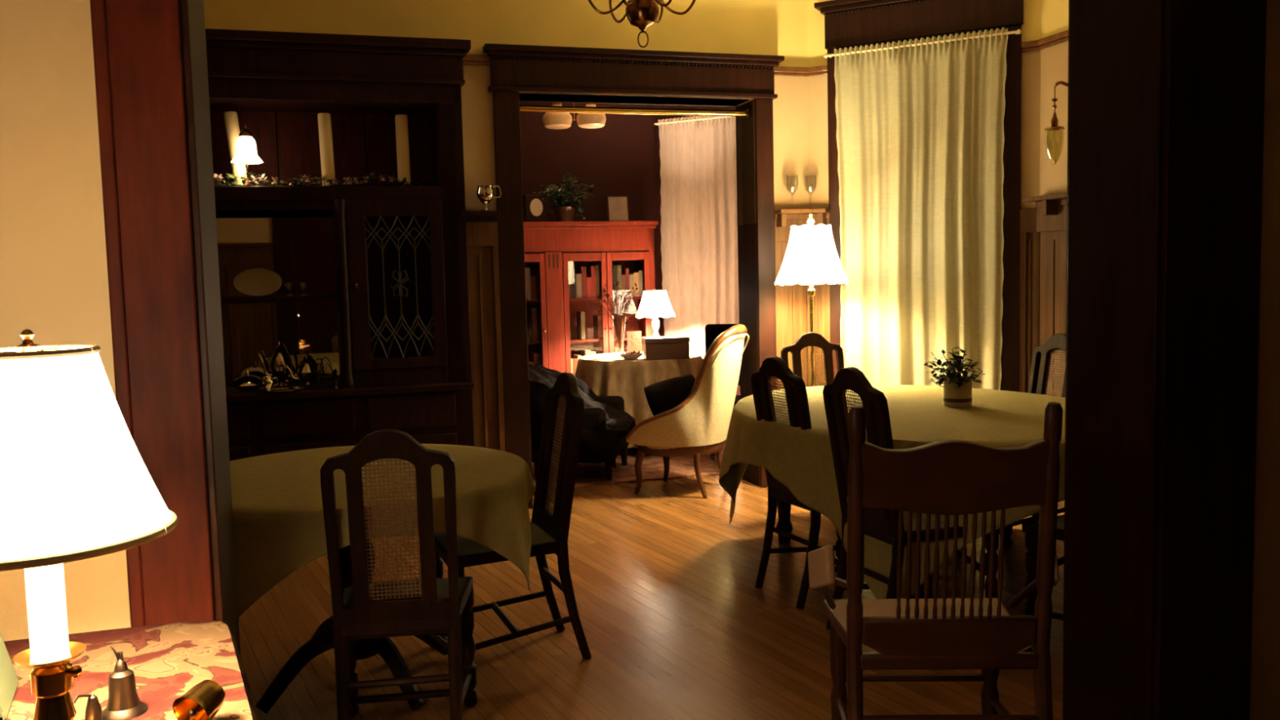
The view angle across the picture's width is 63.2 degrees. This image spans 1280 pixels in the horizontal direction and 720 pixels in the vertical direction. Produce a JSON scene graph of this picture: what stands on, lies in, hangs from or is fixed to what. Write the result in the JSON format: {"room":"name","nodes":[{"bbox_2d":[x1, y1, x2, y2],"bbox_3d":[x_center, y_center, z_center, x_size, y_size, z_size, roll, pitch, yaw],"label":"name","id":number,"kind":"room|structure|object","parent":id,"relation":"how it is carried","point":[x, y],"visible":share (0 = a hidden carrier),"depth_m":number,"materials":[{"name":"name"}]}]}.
{"room":"dining room","nodes":[
{"label":"dining room","id":0,"kind":"room"},
{"bbox_2d":[203,0,808,487],"bbox_3d":[-1.383,-0.752,6.302,5.100,3.350,0.500,-3,5,-17],"label":"wall","id":1,"kind":"structure","parent":0,"point":[748,27],"depth_m":6.25,"materials":[{"name":"paint"}]},
{"bbox_2d":[458,210,500,222],"bbox_3d":[-0.944,-0.841,6.100,0.230,0.060,0.130,-3,5,-17],"label":"trim","id":2,"kind":"structure","parent":1,"relation":"attached to","point":[471,215],"depth_m":6.09,"materials":[{"name":"brown wood"}]},
{"bbox_2d":[475,185,501,210],"bbox_3d":[-0.893,-0.948,6.095,0.135,0.150,0.107,0,5,16],"label":"jug","id":3,"kind":"object","parent":2,"relation":"on","point":[484,193],"visible":0.98,"depth_m":6.06,"materials":[{"name":"metal"}]},
{"bbox_2d":[466,222,506,451],"bbox_3d":[-0.934,0.052,6.213,0.230,1.740,0.045,-3,5,-17],"label":"trim","id":4,"kind":"structure","parent":1,"relation":"attached to","point":[482,241],"depth_m":6.21,"materials":[{"name":"brown wood"}]},
{"bbox_2d":[491,54,773,68],"bbox_3d":[-0.009,-1.813,6.328,1.798,0.018,0.018,-3,5,-17],"label":"trim","id":5,"kind":"structure","parent":1,"relation":"attached to","point":[492,55],"depth_m":6.30,"materials":[{"name":"brown wood"}]},
{"bbox_2d":[482,43,784,99],"bbox_3d":[-0.004,-1.749,6.337,1.890,0.255,0.105,-3,5,-17],"label":"trim","id":6,"kind":"structure","parent":1,"relation":"attached to","point":[535,76],"depth_m":6.32,"materials":[{"name":"brown wood"}]},
{"bbox_2d":[492,90,777,508],"bbox_3d":[-0.014,-0.511,6.631,1.915,2.750,0.350,-3,5,-17],"label":"trim","id":7,"kind":"structure","parent":1,"relation":"attached to","point":[506,105],"depth_m":6.35,"materials":[{"name":"brown wood"}]},
{"bbox_2d":[520,105,751,118],"bbox_3d":[-0.021,-1.552,6.485,1.515,0.058,0.060,-3,5,-17],"label":"rod","id":8,"kind":"object","parent":1,"relation":"attached to","point":[548,108],"visible":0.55,"depth_m":6.47,"materials":[{"name":"gold metal"}]},
{"bbox_2d":[519,101,659,334],"bbox_3d":[-1.812,-0.962,9.039,4.095,3.350,0.200,-3,5,-17],"label":"wall","id":9,"kind":"structure","parent":0,"point":[617,157],"depth_m":9.32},
{"bbox_2d":[0,0,1279,719],"bbox_3d":[0.731,-0.510,2.670,7.200,3.350,0.300,-3,5,-17],"label":"wall","id":10,"kind":"structure","parent":0,"point":[54,282],"depth_m":1.98,"materials":[{"name":"paint"}]},
{"bbox_2d":[89,0,215,626],"bbox_3d":[-0.936,-0.114,2.004,0.150,2.750,0.045,-3,5,-17],"label":"trim","id":11,"kind":"structure","parent":10,"relation":"attached to","point":[137,46],"depth_m":1.99,"materials":[{"name":"red wood"}]},
{"bbox_2d":[178,0,240,657],"bbox_3d":[-0.907,-0.020,2.201,0.020,2.530,0.340,-3,5,-17],"label":"trim","id":12,"kind":"structure","parent":10,"relation":"attached to","point":[192,15],"depth_m":2.10,"materials":[{"name":"brown wood"}]},
{"bbox_2d":[1062,0,1070,719],"bbox_3d":[0.188,-0.211,2.551,2.735,2.800,0.350,-3,5,-17],"label":"trim","id":13,"kind":"structure","parent":10,"relation":"attached to","point":[1068,0],"depth_m":3.06,"materials":[{"name":"brown wood"}]},
{"bbox_2d":[1063,0,1266,719],"bbox_3d":[1.452,-0.245,2.905,0.330,2.750,0.355,-3,5,-17],"label":"trim","id":14,"kind":"structure","parent":10,"relation":"attached to","point":[1166,104],"depth_m":2.79,"materials":[{"name":"brown wood"}]},
{"bbox_2d":[238,439,1064,719],"bbox_3d":[0.699,1.082,4.403,10.000,0.100,13.800,-3,5,-17],"label":"floor","id":15,"kind":"structure","parent":0,"point":[676,624],"depth_m":4.08,"materials":[{"name":"brown wood"}]},
{"bbox_2d":[204,28,474,461],"bbox_3d":[-2.208,-0.412,5.946,2.505,2.770,0.540,-3,5,-17],"label":"china cabinet","id":16,"kind":"object","parent":15,"relation":"on","point":[384,270],"visible":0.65,"depth_m":6.06,"materials":[{"name":"brown wood"}]},
{"bbox_2d":[223,111,247,184],"bbox_3d":[-2.269,-1.177,5.846,0.115,0.432,0.074,-1,5,0],"label":"pillar candle","id":17,"kind":"object","parent":16,"relation":"on","point":[231,121],"visible":0.67,"depth_m":5.81,"materials":[{"name":"beige wax"}]},
{"bbox_2d":[231,123,262,186],"bbox_3d":[-2.180,-1.135,5.765,0.161,0.350,0.161,0,5,11],"label":"lamp","id":18,"kind":"object","parent":16,"relation":"on","point":[246,146],"visible":0.98,"depth_m":5.72,"materials":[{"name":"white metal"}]},
{"bbox_2d":[233,268,281,296],"bbox_3d":[-2.224,-0.453,6.054,0.264,0.160,0.045,-3,5,-17],"label":"oval platter","id":19,"kind":"object","parent":16,"relation":"on","point":[253,282],"visible":1,"depth_m":6.06,"materials":[{"name":"beige"}]},
{"bbox_2d":[220,294,337,304],"bbox_3d":[-2.237,-0.346,5.984,0.955,0.035,0.400,-3,5,-17],"label":"shelf","id":20,"kind":"object","parent":16,"relation":"attached to","point":[224,299],"depth_m":5.89,"materials":[{"name":"brown wood"}]},
{"bbox_2d":[213,172,430,186],"bbox_3d":[-1.961,-1.024,5.910,1.541,0.095,0.206,-3,5,-16],"label":"flower garland","id":21,"kind":"object","parent":16,"relation":"on","point":[217,179],"visible":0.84,"depth_m":5.91,"materials":[{"name":"green plant"}]},
{"bbox_2d":[317,112,335,186],"bbox_3d":[-1.802,-1.202,5.983,0.082,0.431,0.074,-1,5,0],"label":"pillar candle","id":22,"kind":"object","parent":16,"relation":"on","point":[326,155],"visible":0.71,"depth_m":5.95,"materials":[{"name":"beige wax"}]},
{"bbox_2d":[225,381,474,402],"bbox_3d":[-2.188,0.189,5.986,2.390,0.035,0.520,-3,5,-17],"label":"countertop","id":23,"kind":"structure","parent":16,"relation":"on","point":[233,394],"depth_m":5.92,"materials":[{"name":"brown wood"}]},
{"bbox_2d":[228,370,263,392],"bbox_3d":[-2.221,0.119,5.897,0.210,0.122,0.210,-3,5,-17],"label":"covered dish","id":24,"kind":"object","parent":23,"relation":"on","point":[247,383],"visible":0.94,"depth_m":5.84,"materials":[{"name":"silver metal"}]},
{"bbox_2d":[257,341,297,386],"bbox_3d":[-2.129,0.024,6.124,0.192,0.270,0.120,-1,5,10],"label":"coffee pot","id":25,"kind":"object","parent":23,"relation":"on","point":[279,360],"visible":0.91,"depth_m":6.09,"materials":[{"name":"silver metal"}]},
{"bbox_2d":[215,208,341,387],"bbox_3d":[-2.297,-0.378,6.178,0.955,1.070,0.010,-3,5,-17],"label":"mirror","id":26,"kind":"object","parent":23,"relation":"on","point":[298,246],"depth_m":6.22,"materials":[{"name":"black mirror"}]},
{"bbox_2d":[262,386,304,393],"bbox_3d":[-2.009,0.169,5.861,0.224,0.016,0.224,-3,5,-17],"label":"tray","id":27,"kind":"object","parent":23,"relation":"on","point":[293,388],"visible":0.99,"depth_m":5.87,"materials":[{"name":"silver"}]},
{"bbox_2d":[262,375,278,391],"bbox_3d":[-2.088,0.135,5.861,0.076,0.085,0.060,0,5,15],"label":"creamer","id":28,"kind":"object","parent":27,"relation":"on","point":[268,382],"visible":0.92,"depth_m":5.84,"materials":[{"name":"silver metal"}]},
{"bbox_2d":[285,355,324,387],"bbox_3d":[-1.955,0.066,6.075,0.191,0.186,0.120,-1,5,10],"label":"teapot","id":29,"kind":"object","parent":23,"relation":"on","point":[307,372],"visible":0.98,"depth_m":6.04,"materials":[{"name":"silver metal"}]},
{"bbox_2d":[368,285,431,291],"bbox_3d":[-1.473,-0.429,6.245,0.535,0.020,0.360,-3,5,-17],"label":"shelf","id":30,"kind":"object","parent":16,"relation":"attached to","point":[371,288],"depth_m":6.12,"materials":[{"name":"brown wood"}]},
{"bbox_2d":[395,114,410,186],"bbox_3d":[-1.391,-1.222,6.107,0.076,0.430,0.074,-1,5,0],"label":"pillar candle","id":31,"kind":"object","parent":16,"relation":"on","point":[401,120],"visible":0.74,"depth_m":6.08,"materials":[{"name":"beige wax"}]},
{"bbox_2d":[255,538,448,714],"bbox_3d":[-0.982,0.756,3.591,1.170,0.737,1.170,-1,5,0],"label":"round table","id":32,"kind":"object","parent":15,"relation":"on","point":[322,641],"visible":0.23,"depth_m":3.46,"materials":[{"name":"brown wood"}]},
{"bbox_2d":[230,444,535,617],"bbox_3d":[-0.982,0.566,3.570,1.242,0.369,1.241,-4,5,-27],"label":"tablecloth","id":33,"kind":"object","parent":32,"relation":"on","point":[278,517],"visible":0.55,"depth_m":3.22,"materials":[{"name":"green fabric"}]},
{"bbox_2d":[320,428,477,719],"bbox_3d":[-0.726,0.671,3.148,0.429,0.999,0.505,-2,5,-9],"label":"chair","id":34,"kind":"object","parent":15,"relation":"on","point":[364,611],"visible":1,"depth_m":2.97,"materials":[{"name":"brown wood"}]},
{"bbox_2d":[434,372,591,665],"bbox_3d":[-0.490,0.582,3.863,0.531,1.051,0.452,-3,5,-21],"label":"chair","id":35,"kind":"object","parent":15,"relation":"on","point":[549,530],"visible":0.64,"depth_m":3.81,"materials":[{"name":"brown wood"}]},
{"bbox_2d":[523,220,657,373],"bbox_3d":[-1.112,-0.233,8.962,2.580,1.875,0.420,-3,5,-17],"label":"bookcase","id":36,"kind":"object","parent":15,"relation":"on","point":[551,247],"visible":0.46,"depth_m":8.97,"materials":[{"name":"red wood"}]},
{"bbox_2d":[524,267,531,299],"bbox_3d":[-0.976,-0.656,8.952,0.040,0.273,0.160,-3,5,-17],"label":"book","id":37,"kind":"object","parent":36,"relation":"on","point":[527,269],"visible":0.7,"depth_m":8.88,"materials":[{"name":"brown paper"}]},
{"bbox_2d":[528,307,537,342],"bbox_3d":[-0.924,-0.308,8.994,0.046,0.290,0.160,-3,5,-17],"label":"book","id":38,"kind":"object","parent":36,"relation":"on","point":[532,312],"visible":1,"depth_m":8.92,"materials":[{"name":"red paper"}]},
{"bbox_2d":[530,275,536,299],"bbox_3d":[-0.933,-0.623,8.968,0.047,0.202,0.160,-3,5,-17],"label":"book","id":39,"kind":"object","parent":36,"relation":"on","point":[533,278],"visible":0.76,"depth_m":8.89,"materials":[{"name":"red paper"}]},
{"bbox_2d":[522,194,547,222],"bbox_3d":[-0.898,-1.297,8.931,0.200,0.240,0.097,-3,5,-17],"label":"picture frame","id":40,"kind":"object","parent":36,"relation":"on","point":[535,210],"visible":0.88,"depth_m":8.89,"materials":[{"name":"brown wood"}]},
{"bbox_2d":[532,267,540,299],"bbox_3d":[-0.897,-0.659,8.976,0.028,0.271,0.160,-3,5,-17],"label":"book","id":41,"kind":"object","parent":36,"relation":"on","point":[535,273],"visible":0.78,"depth_m":8.90,"materials":[{"name":"brown paper"}]},
{"bbox_2d":[555,206,574,222],"bbox_3d":[-0.642,-1.252,8.980,0.170,0.130,0.170,-3,5,-17],"label":"pot","id":42,"kind":"object","parent":36,"relation":"on","point":[563,213],"depth_m":8.92,"materials":[{"name":"brown ceramic"}]},
{"bbox_2d":[537,171,594,222],"bbox_3d":[-0.655,-1.406,8.982,0.562,0.437,0.237,-3,5,-17],"label":"ivy","id":43,"kind":"object","parent":36,"relation":"on","point":[565,211],"visible":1,"depth_m":8.94,"materials":[{"name":"green plant"}]},
{"bbox_2d":[568,266,576,298],"bbox_3d":[-0.603,-0.678,9.066,0.051,0.281,0.160,-3,5,-17],"label":"book","id":44,"kind":"object","parent":36,"relation":"on","point":[571,269],"visible":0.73,"depth_m":8.99,"materials":[{"name":"white paper"}]},
{"bbox_2d":[575,273,582,297],"bbox_3d":[-0.552,-0.646,9.084,0.050,0.211,0.160,-3,5,-17],"label":"book","id":45,"kind":"object","parent":36,"relation":"on","point":[578,277],"visible":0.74,"depth_m":9.01,"materials":[{"name":"brown paper"}]},
{"bbox_2d":[576,311,585,339],"bbox_3d":[-0.518,-0.304,9.119,0.038,0.241,0.160,-3,5,-17],"label":"book","id":46,"kind":"object","parent":36,"relation":"on","point":[580,316],"visible":1,"depth_m":9.05,"materials":[{"name":"yellow paper"}]},
{"bbox_2d":[577,266,586,297],"bbox_3d":[-0.507,-0.678,9.095,0.043,0.271,0.160,-3,5,-17],"label":"book","id":47,"kind":"object","parent":36,"relation":"on","point":[582,270],"visible":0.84,"depth_m":9.02,"materials":[{"name":"red paper"}]},
{"bbox_2d":[586,276,591,297],"bbox_3d":[-0.465,-0.635,9.111,0.042,0.180,0.160,-3,5,-17],"label":"book","id":48,"kind":"object","parent":36,"relation":"on","point":[588,279],"visible":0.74,"depth_m":9.04,"materials":[{"name":"red paper"}]},
{"bbox_2d":[586,266,596,297],"bbox_3d":[-0.425,-0.683,9.120,0.040,0.273,0.160,-3,5,-17],"label":"book","id":49,"kind":"object","parent":36,"relation":"on","point":[591,270],"visible":0.79,"depth_m":9.05,"materials":[{"name":"red paper"}]},
{"bbox_2d":[591,265,599,297],"bbox_3d":[-0.391,-0.689,9.130,0.030,0.281,0.160,-3,5,-17],"label":"book","id":50,"kind":"object","parent":36,"relation":"on","point":[597,291],"visible":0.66,"depth_m":9.05,"materials":[{"name":"brown paper"}]},
{"bbox_2d":[593,315,601,338],"bbox_3d":[-0.377,-0.291,9.164,0.028,0.202,0.160,-3,5,-17],"label":"book","id":51,"kind":"object","parent":36,"relation":"on","point":[597,327],"visible":0.92,"depth_m":9.12,"materials":[{"name":"brown paper"}]},
{"bbox_2d":[612,264,617,297],"bbox_3d":[-0.243,-0.696,9.175,0.042,0.282,0.160,-3,5,-17],"label":"book","id":52,"kind":"object","parent":36,"relation":"on","point":[614,267],"visible":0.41,"depth_m":9.10,"materials":[{"name":"black paper"}]},
{"bbox_2d":[605,195,629,221],"bbox_3d":[-0.195,-1.333,9.184,0.200,0.240,0.050,-3,5,-17],"label":"picture frame","id":53,"kind":"object","parent":36,"relation":"on","point":[617,206],"visible":0.82,"depth_m":9.17,"materials":[{"name":"brown wood"}]},
{"bbox_2d":[616,265,622,297],"bbox_3d":[-0.203,-0.696,9.188,0.040,0.278,0.160,-3,5,-17],"label":"book","id":54,"kind":"object","parent":36,"relation":"on","point":[619,267],"visible":0.32,"depth_m":9.11,"materials":[{"name":"yellow paper"}]},
{"bbox_2d":[621,267,629,297],"bbox_3d":[-0.133,-0.687,9.210,0.033,0.253,0.160,-3,5,-17],"label":"book","id":55,"kind":"object","parent":36,"relation":"on","point":[624,270],"visible":0.52,"depth_m":9.13,"materials":[{"name":"red paper"}]},
{"bbox_2d":[629,272,639,296],"bbox_3d":[-0.055,-0.670,9.235,0.048,0.210,0.160,-3,5,-17],"label":"book","id":56,"kind":"object","parent":36,"relation":"on","point":[636,280],"visible":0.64,"depth_m":9.16,"materials":[{"name":"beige paper"}]},
{"bbox_2d":[633,270,643,296],"bbox_3d":[-0.015,-0.680,9.247,0.034,0.227,0.160,-3,5,-17],"label":"book","id":57,"kind":"object","parent":36,"relation":"on","point":[640,272],"visible":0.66,"depth_m":9.17,"materials":[{"name":"brown paper"}]},
{"bbox_2d":[531,451,719,488],"bbox_3d":[-0.634,0.785,7.784,2.250,0.012,1.670,-3,5,-17],"label":"area rug","id":58,"kind":"object","parent":15,"relation":"on","point":[652,466],"visible":0.07,"depth_m":7.45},
{"bbox_2d":[529,378,629,480],"bbox_3d":[-0.437,0.465,7.414,0.640,0.700,0.760,-1,5,10],"label":"armchair","id":59,"kind":"object","parent":58,"relation":"on","point":[594,419],"visible":0.42,"depth_m":7.08,"materials":[{"name":"black fabric"}]},
{"bbox_2d":[528,361,636,468],"bbox_3d":[-0.460,0.349,7.408,0.740,0.703,0.898,-1,5,10],"label":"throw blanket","id":60,"kind":"object","parent":59,"relation":"on","point":[603,443],"visible":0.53,"depth_m":7.07,"materials":[{"name":"black fabric"}]},
{"bbox_2d":[627,447,637,451],"bbox_3d":[0.009,0.346,8.475,0.960,0.745,0.960,-1,5,0],"label":"side table","id":61,"kind":"object","parent":58,"relation":"on","point":[632,449],"visible":0.12,"depth_m":8.27,"materials":[{"name":"brown wood"}]},
{"bbox_2d":[574,351,702,448],"bbox_3d":[0.019,0.300,8.462,1.228,0.666,1.197,-1,5,0],"label":"tablecloth","id":62,"kind":"object","parent":61,"relation":"on","point":[605,374],"visible":0.34,"depth_m":7.98,"materials":[{"name":"beige fabric"}]},
{"bbox_2d":[593,280,648,357],"bbox_3d":[-0.146,-0.331,8.358,0.458,0.613,0.306,-1,5,0],"label":"glass vase","id":63,"kind":"object","parent":62,"relation":"on","point":[619,321],"visible":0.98,"depth_m":8.34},
{"bbox_2d":[618,350,644,359],"bbox_3d":[-0.070,-0.042,8.140,0.200,0.069,0.206,-1,5,0],"label":"bowl","id":64,"kind":"object","parent":62,"relation":"on","point":[630,355],"visible":1,"depth_m":8.09,"materials":[{"name":"beige"}]},
{"bbox_2d":[626,331,642,352],"bbox_3d":[-0.044,-0.137,8.540,0.120,0.196,0.054,-2,5,-10],"label":"greeting card","id":65,"kind":"object","parent":62,"relation":"on","point":[633,338],"visible":0.79,"depth_m":8.54,"materials":[{"name":"beige paper"}]},
{"bbox_2d":[635,288,675,337],"bbox_3d":[0.130,-0.322,8.623,0.321,0.540,0.321,0,5,11],"label":"table lamp","id":66,"kind":"object","parent":62,"relation":"on","point":[657,304],"visible":0.88,"depth_m":8.52,"materials":[{"name":"beige"}]},
{"bbox_2d":[642,336,689,359],"bbox_3d":[0.204,-0.095,8.119,0.346,0.165,0.206,-2,5,-6],"label":"box","id":67,"kind":"object","parent":62,"relation":"on","point":[662,347],"visible":1,"depth_m":8.02,"materials":[{"name":"wood"}]},
{"bbox_2d":[625,324,749,498],"bbox_3d":[0.326,0.312,6.745,0.755,1.086,0.666,1,5,25],"label":"armchair","id":68,"kind":"object","parent":15,"relation":"on","point":[699,425],"visible":0.98,"depth_m":6.50,"materials":[{"name":"beige fabric"}]},
{"bbox_2d":[646,445,688,448],"bbox_3d":[0.254,0.467,6.793,0.587,0.142,0.587,1,5,25],"label":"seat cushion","id":69,"kind":"object","parent":68,"relation":"on","point":[647,446],"depth_m":6.52,"materials":[{"name":"beige fabric"}]},
{"bbox_2d":[644,373,695,416],"bbox_3d":[0.242,0.269,6.844,0.409,0.322,0.218,-4,5,-27],"label":"throw pillow","id":70,"kind":"object","parent":68,"relation":"on","point":[663,396],"visible":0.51,"depth_m":6.77,"materials":[{"name":"black fabric"}]},
{"bbox_2d":[705,324,740,454],"bbox_3d":[0.644,0.250,7.772,0.460,1.022,0.508,0,5,20],"label":"chair","id":71,"kind":"object","parent":15,"relation":"on","point":[713,331],"visible":0.09,"depth_m":7.93,"materials":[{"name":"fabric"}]},
{"bbox_2d":[750,355,841,609],"bbox_3d":[0.802,0.495,4.551,0.531,1.051,0.452,-4,5,-25],"label":"chair","id":72,"kind":"object","parent":15,"relation":"on","point":[796,394],"visible":0.45,"depth_m":4.46,"materials":[{"name":"brown wood"}]},
{"bbox_2d":[773,213,848,386],"bbox_3d":[1.047,-0.011,6.322,0.440,1.752,0.440,-1,5,0],"label":"floor lamp","id":73,"kind":"object","parent":15,"relation":"on","point":[811,258],"visible":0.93,"depth_m":6.14,"materials":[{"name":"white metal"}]},
{"bbox_2d":[780,332,844,515],"bbox_3d":[1.078,0.377,5.922,0.452,1.051,0.531,-3,5,-15],"label":"chair","id":74,"kind":"object","parent":15,"relation":"on","point":[815,340],"visible":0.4,"depth_m":6.11,"materials":[{"name":"brown wood"}]},
{"bbox_2d":[775,499,933,598],"bbox_3d":[1.315,0.603,4.867,1.600,0.750,2.120,-3,5,-17],"label":"dining table","id":75,"kind":"object","parent":15,"relation":"on","point":[784,508],"visible":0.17,"depth_m":5.36,"materials":[{"name":"brown wood"}]},
{"bbox_2d":[719,384,1065,599],"bbox_3d":[1.320,0.553,4.878,1.737,0.666,2.239,-3,5,-22],"label":"tablecloth","id":76,"kind":"object","parent":75,"relation":"on","point":[802,460],"visible":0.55,"depth_m":4.32,"materials":[{"name":"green fabric"}]},
{"bbox_2d":[922,346,985,407],"bbox_3d":[1.460,0.079,4.851,0.253,0.274,0.261,-4,5,-26],"label":"potted plant","id":77,"kind":"object","parent":76,"relation":"on","point":[957,388],"visible":1,"depth_m":4.82,"materials":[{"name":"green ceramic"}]},
{"bbox_2d":[822,366,999,629],"bbox_3d":[1.017,0.536,3.974,0.531,1.051,0.452,-3,5,-21],"label":"chair","id":78,"kind":"object","parent":15,"relation":"on","point":[881,524],"visible":0.52,"depth_m":3.86,"materials":[{"name":"brown wood"}]},
{"bbox_2d":[808,401,1062,719],"bbox_3d":[0.789,0.622,2.816,0.658,1.075,0.549,-1,5,3],"label":"chair","id":79,"kind":"object","parent":15,"relation":"on","point":[956,477],"visible":1,"depth_m":2.60,"materials":[{"name":"brown wood"}]},
{"bbox_2d":[1003,333,1066,548],"bbox_3d":[1.993,0.395,5.428,0.531,1.051,0.452,-3,5,-17],"label":"chair","id":80,"kind":"object","parent":15,"relation":"on","point":[1042,355],"visible":0.3,"depth_m":5.51,"materials":[{"name":"brown wood"}]},
{"bbox_2d":[1022,514,1064,620],"bbox_3d":[1.744,0.537,3.747,0.452,1.051,0.531,-4,5,-27],"label":"chair","id":81,"kind":"object","parent":15,"relation":"on","point":[1030,528],"visible":0.08,"depth_m":3.87,"materials":[{"name":"brown wood"}]},
{"bbox_3d":[-1.276,0.933,1.611,1.286,0.743,0.580,-3,5,-17],"label":"table","id":82,"kind":"object","parent":15,"relation":"on","visible":0},
{"bbox_2d":[0,620,258,719],"bbox_3d":[-1.276,0.656,1.573,1.412,0.202,0.666,-3,5,-17],"label":"tablecloth","id":83,"kind":"object","parent":82,"relation":"on","point":[171,659],"visible":0.66,"depth_m":1.79,"materials":[{"name":"fabric"}]},
{"bbox_2d":[0,632,18,719],"bbox_3d":[-1.030,0.463,1.619,0.083,0.171,0.170,-4,5,-25],"label":"book","id":84,"kind":"object","parent":83,"relation":"on","point":[9,680],"visible":1,"depth_m":1.65,"materials":[{"name":"paper"}]},
{"bbox_2d":[73,693,103,719],"bbox_3d":[-0.824,0.521,1.533,0.026,0.052,0.076,0,5,11],"label":"snuffer","id":85,"kind":"object","parent":83,"relation":"on","point":[93,711],"visible":0.95,"depth_m":1.55,"materials":[{"name":"grey metal"}]},
{"bbox_2d":[84,693,103,719],"bbox_3d":[-0.819,0.522,1.558,0.026,0.045,0.026,-1,5,0],"label":"cup","id":86,"kind":"object","parent":85,"relation":"attached to","point":[93,711],"depth_m":1.55,"materials":[{"name":"grey metal"}]},
{"bbox_2d":[0,328,177,719],"bbox_3d":[-0.830,0.255,1.444,0.347,0.596,0.347,2,6,38],"label":"lamp","id":87,"kind":"object","parent":83,"relation":"on","point":[76,485],"visible":1,"depth_m":1.36,"materials":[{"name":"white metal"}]},
{"bbox_2d":[30,662,82,719],"bbox_3d":[-0.824,0.486,1.462,0.156,0.132,0.156,-1,5,0],"label":"candlestick","id":88,"kind":"object","parent":87,"relation":"attached to","point":[51,682],"depth_m":1.44,"materials":[{"name":"gold metal"}]},
{"bbox_2d":[102,645,148,719],"bbox_3d":[-0.793,0.487,1.592,0.068,0.107,0.068,-2,5,-10],"label":"bell","id":89,"kind":"object","parent":83,"relation":"on","point":[123,703],"visible":0.98,"depth_m":1.58,"materials":[{"name":"silver"}]},
{"bbox_2d":[172,680,225,719],"bbox_3d":[-0.649,0.510,1.537,0.062,0.066,0.069,0,5,12],"label":"bell","id":90,"kind":"object","parent":83,"relation":"on","point":[205,699],"visible":1,"depth_m":1.53,"materials":[{"name":"brown"}]},
{"bbox_2d":[735,385,740,395],"bbox_3d":[1.369,-1.038,9.020,2.600,3.350,0.200,1,5,28],"label":"wall","id":91,"kind":"structure","parent":0,"point":[738,391],"depth_m":9.29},
{"bbox_2d":[653,105,735,336],"bbox_3d":[0.675,-0.847,9.341,1.080,2.950,0.165,1,5,28],"label":"window","id":92,"kind":"structure","parent":91,"relation":"in","point":[656,117],"depth_m":9.44,"materials":[{"name":"brown wood"}]},
{"bbox_2d":[653,115,738,359],"bbox_3d":[0.620,-1.023,9.177,1.010,2.242,0.166,1,5,28],"label":"lace curtain","id":93,"kind":"object","parent":92,"relation":"hanging from","point":[698,153],"visible":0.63,"depth_m":9.16,"materials":[{"name":"beige fabric"}]},
{"bbox_2d":[806,0,1040,208],"bbox_3d":[1.817,-0.849,6.538,1.500,3.350,0.200,1,5,28],"label":"wall","id":94,"kind":"structure","parent":0,"point":[818,152],"depth_m":6.65,"materials":[{"name":"paint"}]},
{"bbox_2d":[462,29,1068,76],"bbox_3d":[1.455,-1.772,5.553,4.889,0.055,1.795,1,5,31],"label":"trim","id":95,"kind":"structure","parent":94,"relation":"attached to","point":[1062,37],"depth_m":6.08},
{"bbox_2d":[774,208,830,227],"bbox_3d":[1.061,-0.912,6.679,0.365,0.110,0.197,-3,5,-17],"label":"trim","id":96,"kind":"structure","parent":94,"relation":"attached to","point":[781,215],"depth_m":6.65,"materials":[{"name":"brown wood"}]},
{"bbox_2d":[774,208,1039,392],"bbox_3d":[1.652,-0.038,6.547,1.613,1.740,0.198,0,5,22],"label":"trim","id":97,"kind":"structure","parent":94,"relation":"attached to","point":[792,302],"depth_m":6.73,"materials":[{"name":"brown wood"}]},
{"bbox_2d":[813,0,1023,391],"bbox_3d":[1.775,-0.716,6.516,1.290,3.090,0.300,1,5,28],"label":"window","id":98,"kind":"structure","parent":94,"relation":"in","point":[847,23],"depth_m":6.26,"materials":[{"name":"brown wood"}]},
{"bbox_2d":[823,26,1021,390],"bbox_3d":[1.714,-0.635,6.404,1.187,2.642,0.107,1,5,28],"label":"lace curtain","id":99,"kind":"object","parent":98,"relation":"hanging from","point":[920,132],"visible":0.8,"depth_m":6.37,"materials":[{"name":"beige fabric"}]},
{"bbox_2d":[1039,0,1068,195],"bbox_3d":[2.843,-0.742,4.905,0.200,3.350,2.690,-3,5,-17],"label":"wall","id":100,"kind":"structure","parent":0,"point":[1054,65],"depth_m":5.97,"materials":[{"name":"paint"}]},
{"bbox_2d":[1022,192,1066,215],"bbox_3d":[2.682,-0.804,4.856,0.130,0.110,2.620,-3,5,-17],"label":"trim","id":101,"kind":"structure","parent":100,"relation":"attached to","point":[1050,203],"depth_m":5.92,"materials":[{"name":"brown wood"}]},
{"bbox_2d":[1035,204,1066,508],"bbox_3d":[2.740,0.065,4.953,0.046,1.740,2.650,-3,5,-17],"label":"trim","id":102,"kind":"structure","parent":100,"relation":"attached to","point":[1052,229],"depth_m":6.03,"materials":[{"name":"brown wood"}]},
{"bbox_2d":[1044,80,1067,164],"bbox_3d":[2.326,-1.276,5.470,0.445,0.492,0.100,-3,5,-17],"label":"wall sconce","id":103,"kind":"object","parent":100,"relation":"attached to","point":[1054,121],"visible":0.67,"depth_m":5.41,"materials":[{"name":"gold glass"}]},
{"bbox_3d":[0.615,-2.356,4.125,10.000,0.100,13.800,-3,5,-17],"label":"ceiling","id":104,"kind":"structure","parent":0,"visible":0},
{"bbox_2d":[542,102,605,128],"bbox_3d":[-0.505,-2.170,7.850,0.480,0.815,0.224,-1,5,0],"label":"ceiling light","id":105,"kind":"object","parent":104,"relation":"hanging from","point":[550,120],"visible":0.58,"depth_m":7.80,"materials":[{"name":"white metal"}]},
{"bbox_2d":[588,0,695,48],"bbox_3d":[0.001,-1.777,4.170,0.484,1.030,0.454,-1,5,0],"label":"chandelier","id":106,"kind":"object","parent":104,"relation":"hanging from","point":[642,14],"visible":1,"depth_m":4.17,"materials":[{"name":"gold metal"}]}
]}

